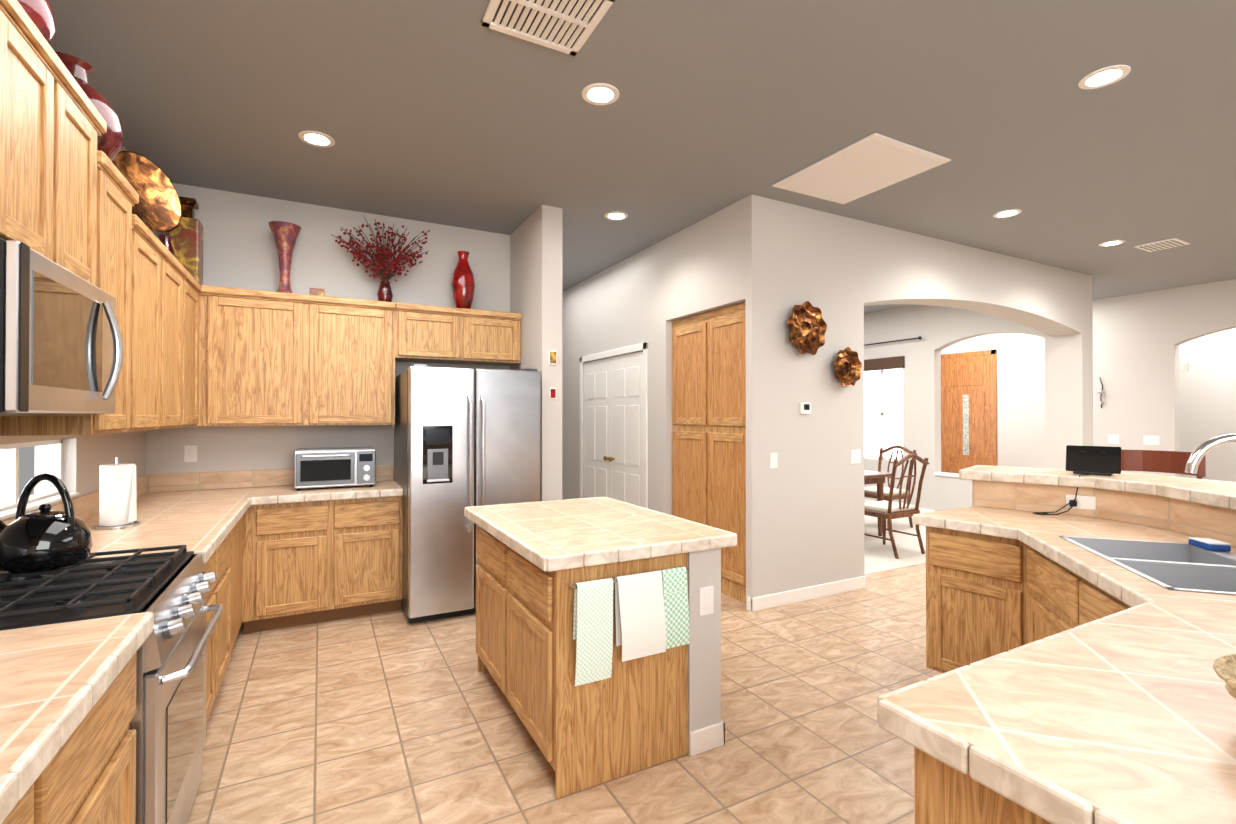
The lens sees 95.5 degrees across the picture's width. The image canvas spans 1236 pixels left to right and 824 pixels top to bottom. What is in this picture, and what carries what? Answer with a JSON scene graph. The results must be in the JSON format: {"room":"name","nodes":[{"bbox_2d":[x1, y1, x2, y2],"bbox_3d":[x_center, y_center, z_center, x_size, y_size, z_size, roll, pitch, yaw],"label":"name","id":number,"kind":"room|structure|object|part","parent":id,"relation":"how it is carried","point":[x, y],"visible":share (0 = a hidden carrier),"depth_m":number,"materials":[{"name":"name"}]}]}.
{"room":"kitchen","nodes":[
{"label":"kitchen","id":0,"kind":"room"},
{"bbox_2d":[0,146,151,521],"bbox_3d":[-1.569,-0.098,0.528,0.150,3.080,7.800,0,0,-28],"label":"wall","id":1,"kind":"structure","parent":0,"point":[83,455],"depth_m":2.89,"materials":[{"name":"grey paint"}]},
{"bbox_2d":[0,0,3,238],"bbox_3d":[-1.562,-0.504,1.056,0.345,1.160,0.538,0,0,-28],"label":"upper cabinet","id":2,"kind":"object","parent":1,"relation":"attached to","point":[1,1],"depth_m":1.42,"materials":[{"name":"brown wood"}]},
{"bbox_2d":[0,439,78,519],"bbox_3d":[-2.656,0.264,2.269,0.462,1.280,1.900,0,0,-28],"label":"window","id":3,"kind":"structure","parent":1,"relation":"in","point":[8,508],"depth_m":2.46,"materials":[{"name":"white"}]},
{"bbox_2d":[4,0,75,271],"bbox_3d":[-1.794,-0.759,1.495,0.345,0.645,0.453,0,0,-28],"label":"upper cabinet","id":4,"kind":"object","parent":1,"relation":"attached to","point":[40,92],"depth_m":1.61,"materials":[{"name":"brown wood"}]},
{"bbox_2d":[0,238,122,415],"bbox_3d":[-1.820,-0.209,1.651,0.450,0.439,0.754,0,0,-28],"label":"microwave","id":5,"kind":"object","parent":4,"relation":"attached to","point":[61,347],"visible":1,"depth_m":1.57,"materials":[{"name":"silver metal"}]},
{"bbox_2d":[0,158,139,435],"bbox_3d":[-2.142,-0.437,2.150,0.345,1.040,0.420,0,0,-28],"label":"upper cabinet","id":6,"kind":"object","parent":1,"relation":"attached to","point":[122,262],"depth_m":2.29,"materials":[{"name":"brown wood"}]},
{"bbox_2d":[55,51,122,160],"bbox_3d":[-2.122,-1.153,2.166,0.320,0.390,0.320,0,0,-28],"label":"vase","id":7,"kind":"object","parent":6,"relation":"on","point":[110,143],"visible":0.21,"depth_m":2.16,"materials":[{"name":"ceramic"}]},
{"bbox_2d":[72,82,107,289],"bbox_3d":[-1.938,-0.757,1.767,0.345,0.645,0.453,0,0,-28],"label":"upper cabinet","id":8,"kind":"object","parent":1,"relation":"attached to","point":[90,178],"depth_m":1.97,"materials":[{"name":"brown wood"}]},
{"bbox_2d":[17,0,55,43],"bbox_3d":[-1.855,-1.242,1.663,0.270,0.320,0.270,0,0,-28],"label":"vase","id":9,"kind":"object","parent":8,"relation":"on","point":[40,13],"visible":0.29,"depth_m":1.69,"materials":[{"name":"ceramic"}]},
{"bbox_2d":[136,220,167,430],"bbox_3d":[-2.358,-0.384,2.558,0.345,0.940,0.503,0,0,-28],"label":"upper cabinet","id":10,"kind":"object","parent":1,"relation":"attached to","point":[152,398],"depth_m":2.74,"materials":[{"name":"brown wood"}]},
{"bbox_2d":[168,250,187,427],"bbox_3d":[-2.594,-0.380,3.002,0.345,0.940,0.503,0,0,-28],"label":"upper cabinet","id":11,"kind":"object","parent":1,"relation":"attached to","point":[177,274],"depth_m":3.21,"materials":[{"name":"brown wood"}]},
{"bbox_2d":[112,151,181,231],"bbox_3d":[-2.546,-1.121,3.025,0.255,0.539,0.346,0,0,-28],"label":"plate","id":12,"kind":"object","parent":11,"relation":"on","point":[157,208],"visible":0.6,"depth_m":3.07,"materials":[{"name":"gold metal"}]},
{"bbox_2d":[188,272,199,426],"bbox_3d":[-2.824,-0.377,3.437,0.345,0.940,0.481,0,0,-28],"label":"upper cabinet","id":13,"kind":"object","parent":1,"relation":"attached to","point":[195,353],"depth_m":3.62,"materials":[{"name":"brown wood"}]},
{"bbox_2d":[158,234,174,256],"bbox_3d":[-2.833,-0.974,3.508,0.120,0.250,0.120,0,0,-28],"label":"vase","id":14,"kind":"object","parent":13,"relation":"on","point":[165,240],"visible":0.33,"depth_m":3.49,"materials":[{"name":"ceramic"}]},
{"bbox_2d":[148,183,507,473],"bbox_3d":[-2.167,-0.069,4.539,2.550,3.080,0.150,0,0,-28],"label":"wall","id":15,"kind":"structure","parent":0,"point":[240,251],"depth_m":4.34,"materials":[{"name":"grey paint"}]},
{"bbox_2d":[184,445,196,461],"bbox_3d":[-3.035,0.297,3.987,0.075,0.118,0.008,0,0,-28],"label":"outlet","id":16,"kind":"object","parent":15,"relation":"attached to","point":[190,453],"depth_m":3.98,"materials":[{"name":"white plastic"}]},
{"bbox_2d":[200,285,307,425],"bbox_3d":[-2.586,-0.373,4.000,0.640,0.940,0.407,0,0,-28],"label":"upper cabinet","id":17,"kind":"object","parent":15,"relation":"attached to","point":[254,343],"depth_m":3.88,"materials":[{"name":"brown wood"}]},
{"bbox_2d":[168,196,202,284],"bbox_3d":[-2.944,-1.147,3.824,0.170,0.600,0.170,0,0,-28],"label":"vase","id":18,"kind":"object","parent":17,"relation":"on","point":[186,234],"visible":0.52,"depth_m":3.77,"materials":[{"name":"brown metal"}]},
{"bbox_2d":[268,221,300,292],"bbox_3d":[-2.440,-1.104,4.113,0.210,0.520,0.210,0,0,-28],"label":"vase","id":19,"kind":"object","parent":17,"relation":"on","point":[285,235],"visible":0.79,"depth_m":4.08,"materials":[{"name":"glass"}]},
{"bbox_2d":[308,295,395,424],"bbox_3d":[-2.053,-0.371,4.317,0.600,0.940,0.345,0,0,-28],"label":"upper cabinet","id":20,"kind":"object","parent":15,"relation":"attached to","point":[352,342],"depth_m":4.17,"materials":[{"name":"brown wood"}]},
{"bbox_2d":[310,288,324,295],"bbox_3d":[-2.241,-0.879,4.183,0.100,0.070,0.080,0,0,-28],"label":"decorative box","id":21,"kind":"object","parent":20,"relation":"on","point":[317,291],"visible":0.56,"depth_m":4.15,"materials":[{"name":"pink"}]},
{"bbox_2d":[396,302,471,363],"bbox_3d":[-1.534,-0.629,4.594,0.575,0.420,0.345,0,0,-28],"label":"upper cabinet","id":22,"kind":"object","parent":15,"relation":"attached to","point":[424,333],"depth_m":4.45,"materials":[{"name":"brown wood"}]},
{"bbox_2d":[331,215,429,301],"bbox_3d":[-1.851,-1.177,4.399,0.716,0.669,0.320,0,0,-28],"label":"arrangement","id":23,"kind":"object","parent":22,"relation":"on","point":[384,293],"visible":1,"depth_m":4.39,"materials":[{"name":"dried berries"},{"name":"twigs"},{"name":"ceramic"}]},
{"bbox_2d":[472,309,521,365],"bbox_3d":[-1.155,-0.627,4.795,0.575,0.420,0.345,0,0,-28],"label":"upper cabinet","id":24,"kind":"object","parent":15,"relation":"attached to","point":[496,335],"depth_m":4.68,"materials":[{"name":"brown wood"}]},
{"bbox_2d":[451,251,474,308],"bbox_3d":[-1.300,-1.090,4.717,0.196,0.500,0.196,0,0,-28],"label":"vase","id":25,"kind":"object","parent":24,"relation":"on","point":[463,285],"visible":0.85,"depth_m":4.65,"materials":[{"name":"ceramic"}]},
{"bbox_2d":[508,205,563,500],"bbox_3d":[-1.434,-0.058,6.127,0.170,3.080,3.930,0,0,-28],"label":"wall","id":26,"kind":"structure","parent":0,"point":[535,292],"depth_m":4.42,"materials":[{"name":"grey paint"}]},
{"bbox_2d":[549,388,555,398],"bbox_3d":[-0.509,-0.146,4.386,0.055,0.090,0.013,0,0,-28],"label":"picture","id":27,"kind":"object","parent":26,"relation":"attached to","point":[552,391],"depth_m":4.38,"materials":[{"name":"red"}]},
{"bbox_2d":[549,350,556,364],"bbox_3d":[-0.509,-0.425,4.388,0.065,0.110,0.013,0,0,-28],"label":"picture","id":28,"kind":"object","parent":26,"relation":"attached to","point":[552,354],"depth_m":4.38,"materials":[{"name":"gold"}]},
{"bbox_2d":[187,563,942,823],"bbox_3d":[2.996,1.506,5.197,13.000,0.060,11.800,0,0,-28],"label":"floor","id":29,"kind":"structure","parent":0,"point":[393,717],"depth_m":2.54,"materials":[{"name":"tile"}]},
{"bbox_2d":[0,749,55,823],"bbox_3d":[-1.123,1.007,0.563,0.599,0.870,0.600,0,0,-28],"label":"base cabinet","id":30,"kind":"object","parent":29,"relation":"on","point":[35,803],"depth_m":0.95,"materials":[{"name":"brown wood"}]},
{"bbox_2d":[56,633,147,823],"bbox_3d":[-1.403,1.010,1.092,0.599,0.870,0.597,0,0,-28],"label":"base cabinet","id":31,"kind":"object","parent":29,"relation":"on","point":[96,758],"depth_m":1.26,"materials":[{"name":"brown wood"}]},
{"bbox_2d":[0,612,151,812],"bbox_3d":[-0.724,0.544,-0.203,0.656,0.040,3.527,0,0,-28],"label":"countertop","id":32,"kind":"structure","parent":31,"relation":"on","point":[49,674],"depth_m":1.13,"materials":[{"name":"beige tile"}]},
{"bbox_2d":[0,545,222,823],"bbox_3d":[-1.686,0.913,1.714,0.722,1.075,0.752,0,0,-28],"label":"range","id":33,"kind":"object","parent":29,"relation":"on","point":[171,590],"visible":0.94,"depth_m":1.67,"materials":[{"name":"silver metal"}]},
{"bbox_2d":[0,473,92,572],"bbox_3d":[-1.889,0.351,1.826,0.268,0.301,0.230,0,0,-28],"label":"kettle","id":34,"kind":"object","parent":33,"relation":"on","point":[44,537],"visible":1,"depth_m":1.78,"materials":[{"name":"black enameled metal"}]},
{"bbox_2d":[111,545,219,722],"bbox_3d":[-2.019,1.019,2.254,0.599,0.870,0.500,0,0,-28],"label":"base cabinet","id":35,"kind":"object","parent":29,"relation":"on","point":[212,562],"depth_m":2.54,"materials":[{"name":"brown wood"}]},
{"bbox_2d":[220,525,235,684],"bbox_3d":[-2.253,1.022,2.696,0.599,0.870,0.500,0,0,-28],"label":"base cabinet","id":36,"kind":"object","parent":29,"relation":"on","point":[228,542],"depth_m":2.96,"materials":[{"name":"brown wood"}]},
{"bbox_2d":[236,509,247,636],"bbox_3d":[-2.515,1.025,3.190,0.599,0.870,0.735,0,0,-28],"label":"base cabinet","id":37,"kind":"object","parent":29,"relation":"on","point":[242,521],"depth_m":3.61,"materials":[{"name":"brown wood"}]},
{"bbox_2d":[248,497,331,632],"bbox_3d":[-2.344,1.031,4.012,0.510,0.870,0.595,0,0,-28],"label":"base cabinet","id":38,"kind":"object","parent":29,"relation":"on","point":[275,548],"depth_m":3.76,"materials":[{"name":"brown wood"}]},
{"bbox_2d":[84,485,259,560],"bbox_3d":[-2.436,0.567,3.028,0.656,0.040,2.253,0,0,-28],"label":"countertop","id":39,"kind":"structure","parent":38,"relation":"on","point":[197,519],"depth_m":2.80,"materials":[{"name":"beige tile"}]},
{"bbox_2d":[92,457,139,529],"bbox_3d":[-2.381,0.380,2.666,0.170,0.329,0.185,0,0,-28],"label":"paper towel holder","id":40,"kind":"object","parent":39,"relation":"on","point":[117,500],"visible":1,"depth_m":2.63,"materials":[{"name":"white paper"}]},
{"bbox_2d":[252,481,402,504],"bbox_3d":[-2.116,0.575,4.124,0.935,0.040,0.616,0,0,-28],"label":"countertop","id":41,"kind":"structure","parent":38,"relation":"on","point":[381,488],"depth_m":3.93,"materials":[{"name":"beige tile"}]},
{"bbox_2d":[294,447,375,490],"bbox_3d":[-2.101,0.414,4.177,0.530,0.282,0.386,0,0,-28],"label":"toaster oven","id":42,"kind":"object","parent":41,"relation":"on","point":[332,467],"visible":1,"depth_m":4.04,"materials":[{"name":"silver metal"}]},
{"bbox_2d":[332,493,402,619],"bbox_3d":[-1.913,1.033,4.240,0.465,0.870,0.595,0,0,-28],"label":"base cabinet","id":43,"kind":"object","parent":29,"relation":"on","point":[367,531],"depth_m":3.99,"materials":[{"name":"brown wood"}]},
{"bbox_2d":[394,364,540,623],"bbox_3d":[-1.192,0.572,4.393,0.950,1.795,0.953,0,0,-28],"label":"fridge","id":44,"kind":"object","parent":29,"relation":"on","point":[466,437],"visible":0.77,"depth_m":3.97,"materials":[{"name":"silver metal"}]},
{"bbox_2d":[472,521,735,798],"bbox_3d":[-0.161,1.022,2.790,0.802,0.872,1.292,0,0,-28],"label":"kitchen island","id":45,"kind":"object","parent":29,"relation":"on","point":[598,635],"depth_m":2.27,"materials":[{"name":"brown wood"}]},
{"bbox_2d":[464,497,735,568],"bbox_3d":[-0.173,0.558,2.822,0.880,0.040,1.285,0,0,-28],"label":"island countertop","id":46,"kind":"structure","parent":45,"relation":"on","point":[572,531],"depth_m":2.54,"materials":[{"name":"beige tile"}]},
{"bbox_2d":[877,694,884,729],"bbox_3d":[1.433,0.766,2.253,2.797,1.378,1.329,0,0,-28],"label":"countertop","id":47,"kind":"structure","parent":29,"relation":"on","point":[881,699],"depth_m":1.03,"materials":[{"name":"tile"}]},
{"bbox_3d":[2.378,0.437,2.999,0.282,0.218,0.170,0,0,-28],"label":"charger cord","id":48,"kind":"part","parent":47,"relation":"part of","materials":[{"name":"black plastic"}]},
{"bbox_2d":[1065,445,1120,475],"bbox_3d":[2.592,0.261,3.060,0.120,0.152,0.230,0,-1,-43],"label":"tablet","id":49,"kind":"object","parent":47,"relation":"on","point":[1099,460],"visible":0.96,"depth_m":3.04,"materials":[{"name":"black plastic"}]},
{"bbox_2d":[1188,537,1230,550],"bbox_3d":[2.334,0.521,2.217,0.070,0.030,0.110,0,0,12],"label":"sponge","id":50,"kind":"object","parent":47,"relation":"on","point":[1210,544],"visible":1,"depth_m":2.19,"materials":[{"name":"blue"}]},
{"bbox_2d":[1185,434,1235,473],"bbox_3d":[2.212,0.307,1.934,0.288,0.464,0.300,0,0,-28],"label":"faucet","id":51,"kind":"object","parent":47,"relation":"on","point":[1196,456],"depth_m":1.97,"materials":[{"name":"silver metal"}]},
{"bbox_2d":[864,515,925,574],"bbox_3d":[2.193,1.488,7.290,4.760,0.006,3.950,0,0,-28],"label":"carpet floor","id":52,"kind":"structure","parent":29,"relation":"on","point":[879,556],"depth_m":6.11,"materials":[{"name":"white carpet"}]},
{"bbox_2d":[864,470,891,535],"bbox_3d":[2.390,1.106,6.718,1.550,0.760,0.950,0,0,-28],"label":"dining table","id":53,"kind":"object","parent":52,"relation":"on","point":[875,477],"visible":0.12,"depth_m":6.67,"materials":[{"name":"brown wood"}]},
{"bbox_2d":[864,445,916,530],"bbox_3d":[3.477,0.965,7.301,0.538,1.062,0.545,0,0,-28],"label":"dining chair","id":54,"kind":"object","parent":52,"relation":"on","point":[870,492],"visible":0.54,"depth_m":7.24,"materials":[{"name":"brown wood"}]},
{"bbox_2d":[864,453,928,558],"bbox_3d":[2.883,0.955,5.947,0.545,1.062,0.538,0,0,-28],"label":"dining chair","id":55,"kind":"object","parent":52,"relation":"on","point":[889,510],"visible":0.96,"depth_m":5.80,"materials":[{"name":"brown wood"}]},
{"bbox_2d":[885,434,1235,823],"bbox_3d":[1.924,0.759,1.325,2.797,1.378,0.770,0,0,-28],"label":"base cabinet","id":56,"kind":"object","parent":29,"relation":"on","point":[1080,634],"depth_m":1.26,"materials":[{"name":"tile"}]},
{"bbox_2d":[1213,654,1235,698],"bbox_3d":[1.151,0.479,0.867,0.318,0.104,0.317,0,0,-28],"label":"basket","id":57,"kind":"object","parent":56,"relation":"on","point":[1224,667],"visible":1,"depth_m":0.97,"materials":[{"name":"wicker"}]},
{"bbox_2d":[1121,449,1205,478],"bbox_3d":[3.071,0.847,3.262,0.473,1.231,0.456,0,0,-28],"label":"bar stool","id":58,"kind":"object","parent":29,"relation":"on","point":[1175,462],"visible":0.08,"depth_m":3.38,"materials":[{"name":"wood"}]},
{"bbox_2d":[564,211,719,515],"bbox_3d":[0.014,-0.058,6.170,0.170,3.080,3.870,0,0,-28],"label":"wall","id":59,"kind":"structure","parent":0,"point":[637,299],"depth_m":5.41,"materials":[{"name":"grey paint"}]},
{"bbox_2d":[580,342,647,507],"bbox_3d":[-0.082,0.403,6.178,0.095,2.160,1.600,0,0,-28],"label":"door","id":60,"kind":"structure","parent":59,"relation":"attached to","point":[615,433],"depth_m":6.09,"materials":[{"name":"white wood"}]},
{"bbox_2d":[672,302,745,602],"bbox_3d":[0.786,0.314,4.737,0.094,2.316,1.092,0,0,-28],"label":"cabinet frame","id":61,"kind":"object","parent":59,"relation":"attached to","point":[709,407],"visible":0.79,"depth_m":4.64,"materials":[{"name":"brown wood"}]},
{"bbox_2d":[49,0,1235,313],"bbox_3d":[2.996,-1.664,5.220,13.000,0.120,11.800,0,0,-28],"label":"ceiling","id":62,"kind":"structure","parent":0,"point":[449,112],"depth_m":3.04,"materials":[{"name":"grey paint"}]},
{"bbox_2d":[298,131,334,146],"bbox_3d":[-1.782,-1.615,3.323,0.193,0.005,0.193,0,-1,-37],"label":"recessed light","id":63,"kind":"object","parent":62,"relation":"in","point":[314,138],"depth_m":3.31,"materials":[{"name":"white glass"}]},
{"bbox_2d":[481,0,614,55],"bbox_3d":[-0.288,-1.619,2.264,0.430,0.014,0.410,0,0,-28],"label":"ceiling vent","id":64,"kind":"object","parent":62,"relation":"in","point":[567,26],"visible":1,"depth_m":2.31,"materials":[{"name":"white metal"}]},
{"bbox_2d":[582,83,618,104],"bbox_3d":[-0.089,-1.618,2.861,0.193,0.005,0.193,0,-1,-37],"label":"recessed light","id":65,"kind":"object","parent":62,"relation":"in","point":[600,94],"depth_m":2.86,"materials":[{"name":"white"}]},
{"bbox_2d":[605,211,627,219],"bbox_3d":[-0.014,-1.605,4.599,0.193,0.005,0.193,0,-1,-37],"label":"recessed light","id":66,"kind":"object","parent":62,"relation":"in","point":[615,215],"depth_m":4.58,"materials":[{"name":"white"}]},
{"bbox_2d":[772,133,950,203],"bbox_3d":[1.611,-1.606,3.785,0.730,0.015,0.840,0,0,-28],"label":"attic panel","id":67,"kind":"object","parent":62,"relation":"attached to","point":[871,163],"visible":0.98,"depth_m":3.70,"materials":[{"name":"white paint"}]},
{"bbox_2d":[993,209,1021,217],"bbox_3d":[3.150,-1.606,4.543,0.193,0.005,0.193,0,0,-34],"label":"recessed light","id":68,"kind":"object","parent":62,"relation":"in","point":[1010,212],"depth_m":4.54,"materials":[{"name":"white glass"}]},
{"bbox_2d":[1078,65,1130,88],"bbox_3d":[2.352,-1.619,2.717,0.193,0.005,0.193,0,-1,-37],"label":"recessed light","id":69,"kind":"object","parent":62,"relation":"in","point":[1106,76],"depth_m":2.71,"materials":[{"name":"white"}]},
{"bbox_2d":[1099,240,1125,246],"bbox_3d":[4.684,-1.600,5.322,0.193,0.005,0.193,0,0,-34],"label":"recessed light","id":70,"kind":"object","parent":62,"relation":"in","point":[1115,242],"depth_m":5.32,"materials":[{"name":"white glass"}]},
{"bbox_2d":[1134,238,1190,251],"bbox_3d":[5.206,-1.596,5.372,0.350,0.012,0.300,0,0,-28],"label":"ceiling vent","id":71,"kind":"object","parent":62,"relation":"in","point":[1162,244],"visible":1,"depth_m":5.34,"materials":[{"name":"white metal"}]},
{"bbox_2d":[720,194,1095,608],"bbox_3d":[3.201,-0.062,5.493,5.170,3.080,0.310,0,0,-28],"label":"wall","id":72,"kind":"structure","parent":0,"point":[1060,340],"depth_m":4.69,"materials":[{"name":"grey paint"}]},
{"bbox_2d":[770,453,777,468],"bbox_3d":[1.178,0.369,4.236,0.075,0.118,0.009,0,0,-28],"label":"outlet","id":73,"kind":"object","parent":72,"relation":"attached to","point":[773,456],"depth_m":4.23,"materials":[{"name":"white plastic"}]},
{"bbox_2d":[800,402,810,413],"bbox_3d":[1.465,-0.030,4.381,0.100,0.090,0.027,0,0,-28],"label":"thermostat","id":74,"kind":"object","parent":72,"relation":"attached to","point":[805,407],"depth_m":4.37,"materials":[{"name":"white plastic"}]},
{"bbox_2d":[787,301,826,354],"bbox_3d":[1.441,-0.645,4.345,0.421,0.415,0.070,0,0,-28],"label":"wall decor","id":75,"kind":"object","parent":72,"relation":"attached to","point":[807,325],"visible":1,"depth_m":4.34,"materials":[{"name":"brown metal"}]},
{"bbox_2d":[749,576,865,611],"bbox_3d":[1.526,1.420,4.413,1.233,0.100,0.013,0,0,-28],"label":"baseboard","id":76,"kind":"structure","parent":72,"relation":"attached to","point":[794,596],"depth_m":4.37,"materials":[{"name":"white wood"}]},
{"bbox_2d":[833,347,861,386],"bbox_3d":[1.839,-0.362,4.554,0.327,0.322,0.070,0,0,-28],"label":"wall decor","id":77,"kind":"object","parent":72,"relation":"attached to","point":[847,364],"visible":1,"depth_m":4.55,"materials":[{"name":"brown metal"}]},
{"bbox_2d":[850,449,860,463],"bbox_3d":[1.973,0.372,4.658,0.120,0.118,0.009,0,0,-28],"label":"light switch","id":78,"kind":"object","parent":72,"relation":"attached to","point":[855,455],"depth_m":4.66,"materials":[{"name":"white plastic"}]},
{"bbox_2d":[864,336,921,460],"bbox_3d":[4.172,-0.121,8.859,0.384,1.945,1.540,0,0,-28],"label":"window","id":79,"kind":"structure","parent":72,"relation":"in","point":[883,403],"depth_m":8.94,"materials":[{"name":"white glass"}]},
{"bbox_2d":[864,499,934,512],"bbox_3d":[3.936,1.453,9.068,0.013,0.100,2.440,0,0,-28],"label":"baseboard","id":80,"kind":"structure","parent":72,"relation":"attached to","point":[922,510],"depth_m":8.14,"materials":[{"name":"white"}]},
{"bbox_2d":[941,349,996,473],"bbox_3d":[5.901,0.247,9.518,0.020,2.520,0.980,0,0,-28],"label":"door","id":81,"kind":"structure","parent":72,"relation":"in","point":[968,409],"depth_m":9.47,"materials":[{"name":"brown wood"}]},
{"bbox_2d":[1096,279,1235,481],"bbox_3d":[7.127,-0.049,7.397,0.150,3.080,11.800,0,0,-28],"label":"wall","id":82,"kind":"structure","parent":0,"point":[1143,340],"depth_m":7.64,"materials":[{"name":"grey paint"}]},
{"bbox_2d":[1097,377,1103,407],"bbox_3d":[6.755,-0.271,7.858,0.069,0.432,0.070,0,0,-28],"label":"wall decor","id":83,"kind":"object","parent":82,"relation":"attached to","point":[1100,391],"visible":0.96,"depth_m":7.85,"materials":[{"name":"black metal"}]},
{"bbox_2d":[1108,435,1118,443],"bbox_3d":[6.847,0.373,7.755,0.005,0.120,0.120,0,0,-28],"label":"outlet","id":84,"kind":"object","parent":82,"relation":"attached to","point":[1111,438],"depth_m":7.75,"materials":[{"name":"white plastic"}]},
{"bbox_2d":[1144,435,1159,444],"bbox_3d":[7.035,0.371,7.401,0.005,0.120,0.160,0,0,-28],"label":"outlet","id":85,"kind":"object","parent":82,"relation":"attached to","point":[1148,440],"depth_m":7.40,"materials":[{"name":"white plastic"}]},
{"bbox_2d":[1180,364,1188,371],"bbox_3d":[7.183,-0.561,7.113,0.019,0.100,0.080,0,0,-28],"label":"outlet","id":86,"kind":"object","parent":82,"relation":"attached to","point":[1183,367],"depth_m":7.11,"materials":[{"name":"white plastic"}]}
]}

